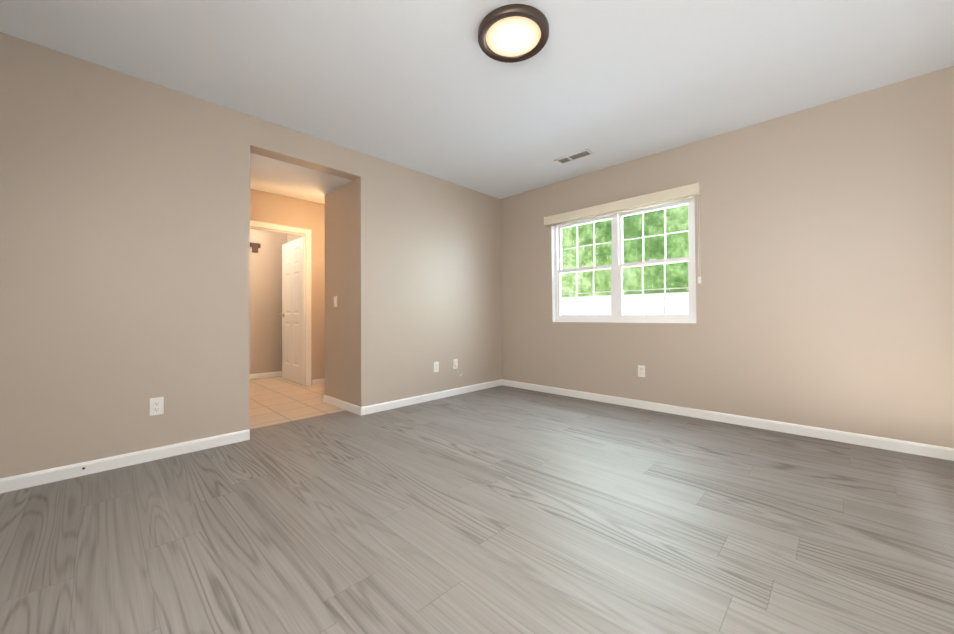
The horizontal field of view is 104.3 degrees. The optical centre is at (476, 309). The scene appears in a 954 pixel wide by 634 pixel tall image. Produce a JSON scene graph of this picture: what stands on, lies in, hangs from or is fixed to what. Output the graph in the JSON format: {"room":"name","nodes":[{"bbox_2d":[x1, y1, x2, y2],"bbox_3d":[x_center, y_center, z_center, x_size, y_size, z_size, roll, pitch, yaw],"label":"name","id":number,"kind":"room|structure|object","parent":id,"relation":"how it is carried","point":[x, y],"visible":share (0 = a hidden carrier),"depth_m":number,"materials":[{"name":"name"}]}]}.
{"room":"empty living room","nodes":[
{"label":"empty living room","id":0,"kind":"room"},
{"bbox_2d":[0,32,501,477],"bbox_3d":[-1.423,-0.241,3.773,0.810,2.500,4.468,-1,-1,44],"label":"wall","id":1,"kind":"structure","parent":0,"point":[124,248],"depth_m":2.48,"materials":[{"name":"beige paint"}]},
{"bbox_2d":[0,429,249,492],"bbox_3d":[-2.200,0.954,2.362,0.013,0.077,1.318,-1,-1,44],"label":"baseboard","id":2,"kind":"structure","parent":1,"relation":"attached to","point":[22,481],"depth_m":2.30,"materials":[{"name":"white wood"}]},
{"bbox_2d":[150,397,163,415],"bbox_3d":[-2.121,0.643,2.454,0.008,0.114,0.070,-1,-1,44],"label":"electrical outlet","id":3,"kind":"object","parent":1,"relation":"attached to","point":[159,402],"visible":1,"depth_m":2.45,"materials":[{"name":"white plastic"}]},
{"bbox_2d":[334,296,336,306],"bbox_3d":[-1.492,-0.078,3.892,0.070,0.114,0.013,-1,-1,44],"label":"light switch","id":4,"kind":"object","parent":1,"relation":"attached to","point":[335,301],"visible":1,"depth_m":3.88,"materials":[{"name":"white plastic"}]},
{"bbox_2d":[324,395,355,413],"bbox_3d":[-1.396,0.971,3.790,0.785,0.077,0.013,-1,-1,44],"label":"baseboard","id":5,"kind":"structure","parent":1,"relation":"attached to","point":[344,405],"depth_m":3.77,"materials":[{"name":"white wood"}]},
{"bbox_2d":[356,379,503,415],"bbox_3d":[-0.391,0.971,4.212,0.014,0.077,2.025,-1,-1,44],"label":"baseboard","id":6,"kind":"structure","parent":1,"relation":"attached to","point":[384,406],"depth_m":4.01,"materials":[{"name":"white wood"}]},
{"bbox_2d":[434,362,438,371],"bbox_3d":[-0.457,0.649,4.155,0.008,0.114,0.070,-1,-1,44],"label":"electrical outlet","id":7,"kind":"object","parent":1,"relation":"attached to","point":[436,365],"visible":1,"depth_m":4.16,"materials":[{"name":"white plastic"}]},
{"bbox_2d":[453,359,457,368],"bbox_3d":[-0.254,0.645,4.363,0.008,0.114,0.070,-1,-1,44],"label":"electrical outlet","id":8,"kind":"object","parent":1,"relation":"attached to","point":[455,363],"visible":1,"depth_m":4.36,"materials":[{"name":"white plastic"}]},
{"bbox_2d":[249,228,286,373],"bbox_3d":[-3.647,-0.200,5.381,0.120,2.500,1.900,-1,-1,44],"label":"wall","id":9,"kind":"structure","parent":0,"point":[265,308],"depth_m":5.70,"materials":[{"name":"beige paint"}]},
{"bbox_2d":[250,242,260,252],"bbox_3d":[-3.347,-0.924,5.583,0.050,0.150,0.160,-1,-1,44],"label":"hook rack","id":10,"kind":"object","parent":9,"relation":"attached to","point":[255,246],"visible":0.9,"depth_m":5.58,"materials":[{"name":"brown wood"}]},
{"bbox_2d":[249,371,281,379],"bbox_3d":[-3.591,1.010,5.315,0.013,0.077,1.620,-1,-1,44],"label":"baseboard","id":11,"kind":"structure","parent":9,"relation":"attached to","point":[279,373],"depth_m":5.67,"materials":[{"name":"white wood"}]},
{"bbox_2d":[250,189,324,385],"bbox_3d":[-2.283,-0.214,5.074,0.120,2.500,2.730,-1,-1,44],"label":"wall","id":12,"kind":"structure","parent":0,"point":[268,207],"depth_m":5.04,"materials":[{"name":"beige paint"}]},
{"bbox_2d":[250,226,305,385],"bbox_3d":[-2.620,0.005,4.724,0.120,2.055,0.830,-1,-1,44],"label":"lining","id":13,"kind":"object","parent":12,"relation":"attached to","point":[303,307],"visible":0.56,"depth_m":4.98,"materials":[{"name":"white wood"}]},
{"bbox_2d":[279,237,301,383],"bbox_3d":[-2.655,0.027,5.347,0.805,2.020,0.171,-1,-1,44],"label":"door","id":14,"kind":"structure","parent":13,"relation":"attached to","point":[291,314],"depth_m":5.33,"materials":[{"name":"white wood"}]},
{"bbox_2d":[250,220,310,385],"bbox_3d":[-2.572,-0.024,4.677,0.016,2.110,0.940,-1,-1,44],"label":"door frame","id":15,"kind":"structure","parent":12,"relation":"attached to","point":[307,232],"depth_m":4.97,"materials":[{"name":"white wood"}]},
{"bbox_2d":[312,378,324,385],"bbox_3d":[-1.802,1.000,5.443,0.013,0.077,1.215,-1,-1,44],"label":"baseboard","id":16,"kind":"structure","parent":12,"relation":"attached to","point":[317,381],"depth_m":5.06,"materials":[{"name":"white wood"}]},
{"bbox_2d":[287,234,301,242],"bbox_3d":[-2.607,-0.204,5.594,1.070,2.500,0.140,-1,-1,44],"label":"wall","id":17,"kind":"structure","parent":0,"point":[291,237],"depth_m":5.79,"materials":[{"name":"beige paint"}]},
{"bbox_2d":[249,376,344,428],"bbox_3d":[-2.243,1.062,4.800,2.900,0.058,3.050,-1,-1,44],"label":"floor","id":18,"kind":"structure","parent":0,"point":[276,400],"depth_m":4.05,"materials":[{"name":"beige tile"}]},
{"bbox_2d":[250,153,352,195],"bbox_3d":[-1.778,-1.377,3.542,0.660,0.230,0.930,-1,-1,44],"label":"ceiling","id":19,"kind":"structure","parent":0,"point":[276,172],"depth_m":3.53,"materials":[{"name":"white paint"}]},
{"bbox_2d":[0,385,953,633],"bbox_3d":[0.123,1.003,2.146,4.195,0.060,4.618,-1,-1,44],"label":"floor","id":20,"kind":"structure","parent":0,"point":[502,509],"depth_m":1.60,"materials":[{"name":"grey wood"}]},
{"bbox_2d":[0,0,953,203],"bbox_3d":[-0.932,-1.553,3.200,7.095,0.100,4.618,-1,-1,44],"label":"ceiling","id":21,"kind":"structure","parent":0,"point":[430,88],"depth_m":2.32,"materials":[{"name":"white paint"}]},
{"bbox_2d":[478,4,548,62],"bbox_3d":[0.200,-1.510,2.050,0.390,0.038,0.390,-1,-1,44],"label":"ceiling light","id":22,"kind":"object","parent":21,"relation":"in","point":[535,15],"visible":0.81,"depth_m":1.95,"materials":[{"name":"brown metal"}]},
{"bbox_2d":[486,16,540,56],"bbox_3d":[0.200,-1.501,2.049,0.304,0.013,0.304,-1,-1,44],"label":"diffuser","id":23,"kind":"object","parent":22,"relation":"attached to","point":[513,36],"visible":0.94,"depth_m":2.03,"materials":[{"name":"white glass"}]},
{"bbox_2d":[554,149,593,164],"bbox_3d":[0.960,-1.505,3.670,0.360,0.008,0.150,-1,-1,44],"label":"ceiling vent","id":24,"kind":"object","parent":21,"relation":"in","point":[581,154],"visible":1,"depth_m":3.66,"materials":[{"name":"white metal"}]},
{"bbox_2d":[500,66,953,447],"bbox_3d":[1.776,-0.265,3.665,3.915,2.500,0.150,-1,-1,44],"label":"wall","id":25,"kind":"structure","parent":0,"point":[824,240],"depth_m":2.87,"materials":[{"name":"beige paint"}]},
{"bbox_2d":[544,182,700,226],"bbox_3d":[1.407,-1.052,3.875,1.636,0.121,0.076,-1,-1,44],"label":"blind valance","id":26,"kind":"object","parent":25,"relation":"attached to","point":[690,191],"visible":1,"depth_m":3.72,"materials":[{"name":"beige"}]},
{"bbox_2d":[697,195,700,282],"bbox_3d":[1.998,-0.632,3.335,0.025,0.800,0.016,-1,-1,44],"label":"blind cord","id":27,"kind":"object","parent":26,"relation":"hanging from","point":[699,279],"visible":1,"depth_m":3.33,"materials":[{"name":"white plastic"}]},
{"bbox_2d":[551,203,695,322],"bbox_3d":[1.453,-0.459,3.908,1.520,1.200,0.046,-1,-1,44],"label":"liner","id":28,"kind":"object","parent":25,"relation":"attached to","point":[553,293],"visible":0.42,"depth_m":4.42,"materials":[{"name":"white"}]},
{"bbox_2d":[554,196,695,322],"bbox_3d":[1.492,-0.458,3.948,1.520,1.200,0.076,-1,-1,44],"label":"window","id":29,"kind":"structure","parent":25,"relation":"in","point":[617,283],"depth_m":3.90,"materials":[{"name":"white plastic"}]},
{"bbox_2d":[638,365,644,376],"bbox_3d":[1.636,0.617,3.684,0.070,0.114,0.008,-1,-1,44],"label":"electrical outlet","id":30,"kind":"object","parent":25,"relation":"attached to","point":[641,372],"visible":1,"depth_m":3.68,"materials":[{"name":"white plastic"}]},
{"bbox_2d":[504,380,953,460],"bbox_3d":[1.703,0.947,3.613,3.845,0.077,0.013,-1,-1,44],"label":"baseboard","id":31,"kind":"structure","parent":25,"relation":"attached to","point":[928,450],"depth_m":2.98,"materials":[{"name":"white wood"}]},
{"label":"outside","id":32,"kind":"structure","parent":0,"visible":0},
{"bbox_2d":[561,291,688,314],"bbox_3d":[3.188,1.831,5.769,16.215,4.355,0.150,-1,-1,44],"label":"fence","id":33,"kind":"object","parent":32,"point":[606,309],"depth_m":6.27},
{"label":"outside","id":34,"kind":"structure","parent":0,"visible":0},
{"bbox_2d":[561,204,688,296],"bbox_3d":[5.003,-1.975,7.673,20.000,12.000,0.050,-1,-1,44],"label":"trees","id":35,"kind":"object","parent":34,"point":[659,240],"depth_m":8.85,"materials":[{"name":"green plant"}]}
]}

